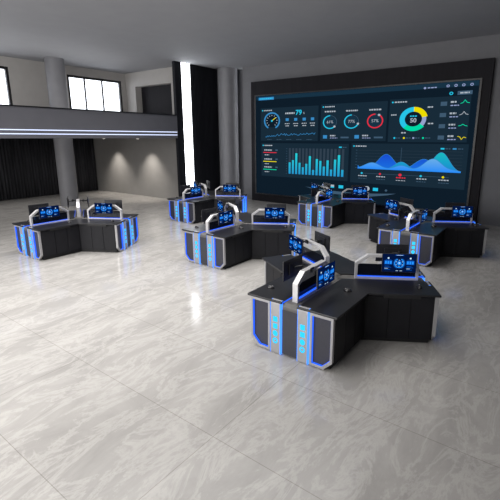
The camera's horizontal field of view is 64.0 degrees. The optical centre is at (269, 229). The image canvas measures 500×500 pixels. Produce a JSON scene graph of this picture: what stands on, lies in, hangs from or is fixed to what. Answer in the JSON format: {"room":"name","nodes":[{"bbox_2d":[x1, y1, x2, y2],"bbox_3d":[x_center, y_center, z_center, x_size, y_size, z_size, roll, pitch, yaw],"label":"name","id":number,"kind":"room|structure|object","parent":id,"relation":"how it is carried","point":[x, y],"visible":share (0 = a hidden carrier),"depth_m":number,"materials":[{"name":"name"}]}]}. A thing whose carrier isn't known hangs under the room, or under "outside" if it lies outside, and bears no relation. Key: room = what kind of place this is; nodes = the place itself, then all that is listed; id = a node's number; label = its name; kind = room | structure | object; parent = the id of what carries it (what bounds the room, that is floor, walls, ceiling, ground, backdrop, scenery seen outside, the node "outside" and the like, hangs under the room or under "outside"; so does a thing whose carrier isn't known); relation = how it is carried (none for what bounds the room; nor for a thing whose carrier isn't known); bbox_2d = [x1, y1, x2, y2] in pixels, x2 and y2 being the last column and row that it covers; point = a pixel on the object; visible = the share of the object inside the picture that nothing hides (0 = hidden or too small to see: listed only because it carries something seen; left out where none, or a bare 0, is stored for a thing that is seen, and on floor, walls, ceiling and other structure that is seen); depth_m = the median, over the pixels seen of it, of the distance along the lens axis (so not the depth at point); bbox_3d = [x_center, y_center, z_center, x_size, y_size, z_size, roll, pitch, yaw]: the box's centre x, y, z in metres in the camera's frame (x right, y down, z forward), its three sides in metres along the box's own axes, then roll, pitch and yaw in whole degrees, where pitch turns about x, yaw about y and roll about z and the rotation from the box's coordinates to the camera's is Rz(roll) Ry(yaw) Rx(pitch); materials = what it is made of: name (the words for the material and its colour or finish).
{"room":"control room","nodes":[
{"label":"control room","id":0,"kind":"room"},
{"bbox_2d":[0,56,127,111],"bbox_3d":[-12.703,-4.616,12.802,0.200,2.890,19.100,9,16,35],"label":"wall","id":1,"kind":"structure","parent":0,"point":[28,84],"depth_m":16.55,"materials":[{"name":"paint"}]},
{"bbox_2d":[0,66,12,104],"bbox_3d":[-12.072,-5.034,13.555,0.120,1.670,5.980,9,16,35],"label":"window","id":2,"kind":"structure","parent":1,"relation":"in","point":[5,68],"depth_m":15.81,"materials":[{"name":"black metal"}]},
{"bbox_2d":[67,74,122,110],"bbox_3d":[-8.160,-6.243,18.858,0.120,1.670,2.720,9,16,35],"label":"window","id":3,"kind":"structure","parent":1,"relation":"in","point":[68,76],"depth_m":18.79,"materials":[{"name":"black metal"}]},
{"bbox_2d":[0,106,177,137],"bbox_3d":[-11.950,-3.298,12.421,7.500,0.930,18.900,9,16,35],"label":"balcony slab","id":4,"kind":"object","parent":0,"point":[11,117],"visible":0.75,"depth_m":13.57,"materials":[{"name":"paint"}]},
{"bbox_2d":[0,138,97,200],"bbox_3d":[-14.959,-1.904,14.762,0.137,2.810,18.411,9,16,35],"label":"curtain","id":5,"kind":"object","parent":4,"relation":"hanging from","point":[28,168],"visible":0.82,"depth_m":19.56,"materials":[{"name":"black fabric"}]},
{"bbox_2d":[44,57,68,107],"bbox_3d":[-8.623,-5.421,16.330,0.720,2.890,0.720,9,16,35],"label":"column","id":6,"kind":"structure","parent":4,"relation":"on","point":[54,66],"depth_m":15.96,"materials":[{"name":"paint"}]},
{"bbox_2d":[0,129,159,134],"bbox_3d":[-9.171,-2.463,9.974,0.011,0.148,17.970,9,16,35],"label":"trim","id":7,"kind":"structure","parent":4,"relation":"attached to","point":[0,129],"depth_m":13.67,"materials":[{"name":"silver metal"}]},
{"bbox_2d":[0,104,176,115],"bbox_3d":[-9.225,-3.212,9.862,0.200,0.040,18.000,9,16,35],"label":"trim","id":8,"kind":"structure","parent":4,"relation":"attached to","point":[0,104],"depth_m":13.54,"materials":[{"name":"black metal"}]},
{"bbox_2d":[93,138,178,198],"bbox_3d":[-6.643,-3.136,20.166,7.340,2.830,0.200,9,16,35],"label":"wall","id":9,"kind":"structure","parent":0,"point":[141,166],"depth_m":19.97,"materials":[{"name":"grey paint"}]},
{"bbox_2d":[125,67,173,114],"bbox_3d":[-5.238,-6.031,19.007,4.490,2.890,0.350,9,16,35],"label":"wall","id":10,"kind":"structure","parent":0,"point":[135,81],"depth_m":19.26,"materials":[{"name":"paint"}]},
{"bbox_2d":[141,84,171,113],"bbox_3d":[-5.265,-5.824,19.358,2.800,2.330,0.100,9,16,35],"label":"wall","id":11,"kind":"structure","parent":0,"point":[155,99],"depth_m":19.29,"materials":[{"name":"black paint"}]},
{"bbox_2d":[172,61,219,196],"bbox_3d":[-3.215,-4.282,18.198,0.150,5.940,2.600,9,16,35],"label":"wall","id":12,"kind":"structure","parent":0,"point":[203,80],"depth_m":18.13,"materials":[{"name":"black fabric"}]},
{"bbox_2d":[181,62,193,186],"bbox_3d":[-3.579,-4.153,17.630,0.036,5.940,0.490,9,16,35],"label":"wall light","id":13,"kind":"object","parent":12,"relation":"attached to","point":[185,68],"visible":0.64,"depth_m":17.50,"materials":[{"name":"white plastic"}]},
{"bbox_2d":[217,80,219,171],"bbox_3d":[-2.556,-4.629,19.717,0.800,5.940,0.700,9,16,35],"label":"wall","id":14,"kind":"structure","parent":0,"point":[217,80],"depth_m":19.13,"materials":[{"name":"paint"}]},
{"bbox_2d":[237,70,243,193],"bbox_3d":[-1.746,-4.622,19.689,2.150,5.940,0.200,9,16,35],"label":"wall","id":15,"kind":"structure","parent":0,"point":[239,72],"depth_m":19.25,"materials":[{"name":"paint"}]},
{"bbox_2d":[0,190,499,499],"bbox_3d":[-3.527,0.758,9.723,25.800,0.120,23.000,9,16,35],"label":"floor","id":16,"kind":"structure","parent":0,"point":[138,371],"depth_m":4.65,"materials":[{"name":"tile"}]},
{"bbox_2d":[53,138,78,206],"bbox_3d":[-8.623,-2.418,17.015,0.720,2.830,0.720,9,16,35],"label":"column","id":17,"kind":"structure","parent":16,"relation":"on","point":[63,147],"depth_m":16.75,"materials":[{"name":"paint"}]},
{"bbox_2d":[12,199,138,259],"bbox_3d":[-5.115,-0.101,10.688,3.032,1.125,2.632,9,16,35],"label":"control console","id":18,"kind":"object","parent":16,"relation":"on","point":[53,237],"visible":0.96,"depth_m":10.04,"materials":[{"name":"black metal"}]},
{"bbox_2d":[28,203,48,215],"bbox_3d":[-5.719,-0.475,10.016,0.232,0.283,0.490,9,16,35],"label":"monitor","id":19,"kind":"object","parent":18,"relation":"attached to","point":[31,208],"visible":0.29,"depth_m":9.99,"materials":[{"name":"plastic"}]},
{"bbox_2d":[38,205,59,218],"bbox_3d":[-5.465,-0.434,9.838,0.232,0.283,0.490,9,16,35],"label":"monitor","id":20,"kind":"object","parent":18,"relation":"attached to","point":[48,211],"visible":1,"depth_m":9.76,"materials":[{"name":"glass"}]},
{"bbox_2d":[49,226,69,230],"bbox_3d":[-5.087,-0.021,9.673,0.102,0.041,0.500,9,16,35],"label":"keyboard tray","id":21,"kind":"object","parent":18,"relation":"on","point":[54,228],"depth_m":9.63,"materials":[{"name":"black"}]},
{"bbox_2d":[94,203,112,213],"bbox_3d":[-4.242,-0.557,10.376,0.490,0.283,0.232,1,13,6],"label":"monitor","id":22,"kind":"object","parent":18,"relation":"attached to","point":[100,208],"visible":1,"depth_m":10.27,"materials":[{"name":"plastic"}]},
{"bbox_2d":[104,200,122,209],"bbox_3d":[-4.211,-0.626,10.680,0.490,0.283,0.232,1,13,6],"label":"monitor","id":23,"kind":"object","parent":18,"relation":"attached to","point":[118,203],"visible":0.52,"depth_m":10.75,"materials":[{"name":"plastic"}]},
{"bbox_2d":[168,183,246,223],"bbox_3d":[-2.270,-1.046,14.833,3.032,1.125,2.632,-6,14,-24],"label":"control console","id":24,"kind":"object","parent":16,"relation":"on","point":[187,208],"visible":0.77,"depth_m":13.99,"materials":[{"name":"black metal"}]},
{"bbox_2d":[180,185,189,193],"bbox_3d":[-2.882,-1.401,14.080,0.232,0.283,0.490,9,16,35],"label":"monitor","id":25,"kind":"object","parent":24,"relation":"attached to","point":[183,187],"visible":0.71,"depth_m":14.06,"materials":[{"name":"plastic"}]},
{"bbox_2d":[190,185,200,194],"bbox_3d":[-2.628,-1.361,13.902,0.232,0.283,0.490,9,16,35],"label":"monitor","id":26,"kind":"object","parent":24,"relation":"attached to","point":[194,189],"visible":1,"depth_m":13.82,"materials":[{"name":"glass"}]},
{"bbox_2d":[205,180,209,188],"bbox_3d":[-2.463,-1.727,15.507,0.232,0.283,0.490,-6,14,-24],"label":"monitor","id":27,"kind":"object","parent":24,"relation":"attached to","point":[207,183],"visible":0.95,"depth_m":15.46,"materials":[{"name":"plastic"}]},
{"bbox_2d":[223,184,236,191],"bbox_3d":[-1.405,-1.484,14.440,0.490,0.283,0.232,1,13,6],"label":"monitor","id":28,"kind":"object","parent":24,"relation":"attached to","point":[226,187],"visible":1,"depth_m":14.33,"materials":[{"name":"glass"}]},
{"bbox_2d":[217,67,238,189],"bbox_3d":[-1.926,-4.473,19.035,0.920,5.940,0.920,9,16,35],"label":"column","id":29,"kind":"structure","parent":16,"relation":"on","point":[226,76],"depth_m":18.58,"materials":[{"name":"paint"}]},
{"bbox_2d":[182,203,295,268],"bbox_3d":[-0.652,0.040,10.072,2.632,1.125,3.032,1,13,6],"label":"control console","id":30,"kind":"object","parent":16,"relation":"on","point":[223,246],"visible":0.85,"depth_m":9.33,"materials":[{"name":"black metal"}]},
{"bbox_2d":[201,207,216,221],"bbox_3d":[-1.333,-0.327,9.367,0.232,0.283,0.490,9,16,35],"label":"monitor","id":31,"kind":"object","parent":30,"relation":"attached to","point":[206,213],"visible":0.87,"depth_m":9.35,"materials":[{"name":"plastic"}]},
{"bbox_2d":[217,199,228,211],"bbox_3d":[-1.199,-0.624,10.669,0.232,0.283,0.490,-6,14,-24],"label":"monitor","id":32,"kind":"object","parent":30,"relation":"attached to","point":[220,204],"visible":0.98,"depth_m":10.62,"materials":[{"name":"plastic"}]},
{"bbox_2d":[217,210,232,224],"bbox_3d":[-1.079,-0.286,9.189,0.232,0.283,0.490,9,16,35],"label":"monitor","id":33,"kind":"object","parent":30,"relation":"attached to","point":[224,217],"visible":1,"depth_m":9.11,"materials":[{"name":"glass"}]},
{"bbox_2d":[231,198,241,210],"bbox_3d":[-0.914,-0.652,10.794,0.232,0.283,0.490,-6,14,-24],"label":"monitor","id":34,"kind":"object","parent":30,"relation":"attached to","point":[238,203],"visible":0.91,"depth_m":10.74,"materials":[{"name":"plastic"}]},
{"bbox_2d":[262,231,282,232],"bbox_3d":[0.084,0.049,9.368,0.500,0.041,0.102,1,13,6],"label":"keyboard tray","id":35,"kind":"object","parent":30,"relation":"on","point":[262,231],"depth_m":9.32,"materials":[{"name":"black"}]},
{"bbox_2d":[265,207,284,218],"bbox_3d":[0.144,-0.409,9.727,0.490,0.283,0.232,1,13,6],"label":"monitor","id":36,"kind":"object","parent":30,"relation":"attached to","point":[270,212],"visible":1,"depth_m":9.62,"materials":[{"name":"glass"}]},
{"bbox_2d":[267,204,285,214],"bbox_3d":[0.175,-0.478,10.030,0.490,0.283,0.232,1,13,6],"label":"monitor","id":37,"kind":"object","parent":30,"relation":"attached to","point":[268,205],"visible":0.25,"depth_m":10.09,"materials":[{"name":"plastic"}]},
{"bbox_2d":[297,185,375,227],"bbox_3d":[2.233,-0.864,14.038,3.032,1.125,2.632,9,16,35],"label":"control console","id":38,"kind":"object","parent":16,"relation":"on","point":[320,211],"visible":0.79,"depth_m":13.35,"materials":[{"name":"black metal"}]},
{"bbox_2d":[311,183,319,187],"bbox_3d":[1.763,-1.536,14.668,0.232,0.283,0.490,-6,14,-24],"label":"monitor","id":39,"kind":"object","parent":38,"relation":"attached to","point":[313,185],"visible":0.7,"depth_m":14.67,"materials":[{"name":"glass"}]},
{"bbox_2d":[311,187,321,196],"bbox_3d":[1.630,-1.239,13.366,0.232,0.283,0.490,9,16,35],"label":"monitor","id":40,"kind":"object","parent":38,"relation":"attached to","point":[314,191],"visible":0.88,"depth_m":13.35,"materials":[{"name":"plastic"}]},
{"bbox_2d":[321,182,330,189],"bbox_3d":[2.048,-1.564,14.793,0.232,0.283,0.490,-6,14,-24],"label":"monitor","id":41,"kind":"object","parent":38,"relation":"attached to","point":[328,185],"visible":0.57,"depth_m":14.76,"materials":[{"name":"plastic"}]},
{"bbox_2d":[323,188,332,197],"bbox_3d":[1.883,-1.198,13.188,0.232,0.283,0.490,9,16,35],"label":"monitor","id":42,"kind":"object","parent":38,"relation":"attached to","point":[328,192],"visible":1,"depth_m":13.11,"materials":[{"name":"glass"}]},
{"bbox_2d":[351,185,364,192],"bbox_3d":[3.138,-1.390,14.030,0.490,0.283,0.232,1,13,6],"label":"monitor","id":43,"kind":"object","parent":38,"relation":"attached to","point":[352,186],"visible":0.2,"depth_m":14.11,"materials":[{"name":"plastic"}]},
{"bbox_2d":[352,187,366,194],"bbox_3d":[3.107,-1.321,13.726,0.490,0.283,0.232,1,13,6],"label":"monitor","id":44,"kind":"object","parent":38,"relation":"attached to","point":[356,190],"visible":1,"depth_m":13.62,"materials":[{"name":"glass"}]},
{"bbox_2d":[248,238,441,369],"bbox_3d":[1.026,0.905,6.277,3.032,1.125,2.632,-6,14,-24],"label":"control console","id":45,"kind":"object","parent":16,"relation":"on","point":[302,322],"visible":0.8,"depth_m":5.52,"materials":[{"name":"black metal"}]},
{"bbox_2d":[283,254,307,281],"bbox_3d":[0.415,0.550,5.524,0.232,0.283,0.490,9,16,35],"label":"monitor","id":46,"kind":"object","parent":45,"relation":"attached to","point":[291,267],"visible":0.94,"depth_m":5.53,"materials":[{"name":"plastic"}]},
{"bbox_2d":[289,233,307,255],"bbox_3d":[0.548,0.253,6.825,0.232,0.283,0.490,-6,14,-24],"label":"monitor","id":47,"kind":"object","parent":45,"relation":"attached to","point":[295,243],"visible":1,"depth_m":6.76,"materials":[{"name":"glass"}]},
{"bbox_2d":[310,231,329,252],"bbox_3d":[0.833,0.224,6.951,0.232,0.283,0.490,-6,14,-24],"label":"monitor","id":48,"kind":"object","parent":45,"relation":"attached to","point":[320,238],"visible":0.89,"depth_m":6.89,"materials":[{"name":"plastic"}]},
{"bbox_2d":[310,260,334,289],"bbox_3d":[0.668,0.590,5.346,0.232,0.283,0.490,9,16,35],"label":"monitor","id":49,"kind":"object","parent":45,"relation":"attached to","point":[326,273],"visible":1,"depth_m":5.27,"materials":[{"name":"glass"}]},
{"bbox_2d":[376,244,408,260],"bbox_3d":[1.923,0.399,6.187,0.490,0.283,0.232,1,13,6],"label":"monitor","id":50,"kind":"object","parent":45,"relation":"attached to","point":[380,248],"visible":0.56,"depth_m":6.26,"materials":[{"name":"plastic"}]},
{"bbox_2d":[381,253,416,272],"bbox_3d":[1.892,0.468,5.884,0.490,0.283,0.232,1,13,6],"label":"monitor","id":51,"kind":"object","parent":45,"relation":"attached to","point":[391,262],"visible":1,"depth_m":5.77,"materials":[{"name":"glass"}]},
{"bbox_2d":[383,296,420,298],"bbox_3d":[1.831,0.925,5.525,0.500,0.041,0.102,1,13,6],"label":"keyboard tray","id":52,"kind":"object","parent":45,"relation":"on","point":[384,297],"depth_m":5.48,"materials":[{"name":"black"}]},
{"bbox_2d":[367,202,488,265],"bbox_3d":[3.882,0.004,10.228,3.032,1.125,2.632,9,16,35],"label":"control console","id":53,"kind":"object","parent":16,"relation":"on","point":[451,236],"visible":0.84,"depth_m":9.60,"materials":[{"name":"black metal"}]},
{"bbox_2d":[385,198,398,210],"bbox_3d":[3.412,-0.667,10.858,0.232,0.283,0.490,-6,14,-24],"label":"monitor","id":54,"kind":"object","parent":53,"relation":"attached to","point":[390,204],"visible":1,"depth_m":10.81,"materials":[{"name":"plastic"}]},
{"bbox_2d":[398,206,411,220],"bbox_3d":[3.278,-0.370,9.556,0.232,0.283,0.490,9,16,35],"label":"monitor","id":55,"kind":"object","parent":53,"relation":"attached to","point":[401,212],"visible":0.99,"depth_m":9.55,"materials":[{"name":"plastic"}]},
{"bbox_2d":[400,197,413,209],"bbox_3d":[3.697,-0.695,10.983,0.232,0.283,0.490,-6,14,-24],"label":"monitor","id":56,"kind":"object","parent":53,"relation":"attached to","point":[402,200],"visible":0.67,"depth_m":10.99,"materials":[{"name":"plastic"}]},
{"bbox_2d":[414,208,427,222],"bbox_3d":[3.532,-0.329,9.378,0.232,0.283,0.490,9,16,35],"label":"monitor","id":57,"kind":"object","parent":53,"relation":"attached to","point":[424,212],"visible":1,"depth_m":9.31,"materials":[{"name":"glass"}]},
{"bbox_2d":[444,202,464,212],"bbox_3d":[4.787,-0.521,10.220,0.490,0.283,0.232,1,13,6],"label":"monitor","id":58,"kind":"object","parent":53,"relation":"attached to","point":[447,204],"visible":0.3,"depth_m":10.30,"materials":[{"name":"plastic"}]},
{"bbox_2d":[451,206,472,216],"bbox_3d":[4.755,-0.452,9.916,0.490,0.283,0.232,1,13,6],"label":"monitor","id":59,"kind":"object","parent":53,"relation":"attached to","point":[457,211],"visible":1,"depth_m":9.80,"materials":[{"name":"plastic"}]},
{"bbox_2d":[455,229,476,230],"bbox_3d":[4.695,0.005,9.558,0.500,0.041,0.102,1,13,6],"label":"keyboard tray","id":60,"kind":"object","parent":53,"relation":"on","point":[455,229],"depth_m":9.51,"materials":[{"name":"black"}]},
{"bbox_2d":[0,0,499,73],"bbox_3d":[-3.527,-5.165,8.372,25.800,0.150,23.000,9,16,35],"label":"ceiling","id":61,"kind":"structure","parent":0,"point":[117,36],"depth_m":11.49,"materials":[{"name":"paint"}]},
{"bbox_2d":[243,34,499,225],"bbox_3d":[5.583,-3.328,14.011,16.550,5.940,0.200,9,16,35],"label":"wall","id":62,"kind":"structure","parent":0,"point":[482,47],"depth_m":13.59,"materials":[{"name":"paint"}]},
{"bbox_2d":[251,57,495,222],"bbox_3d":[3.091,-3.320,15.553,9.490,5.240,0.270,9,16,35],"label":"video wall","id":63,"kind":"structure","parent":62,"relation":"attached to","point":[418,133],"depth_m":14.67,"materials":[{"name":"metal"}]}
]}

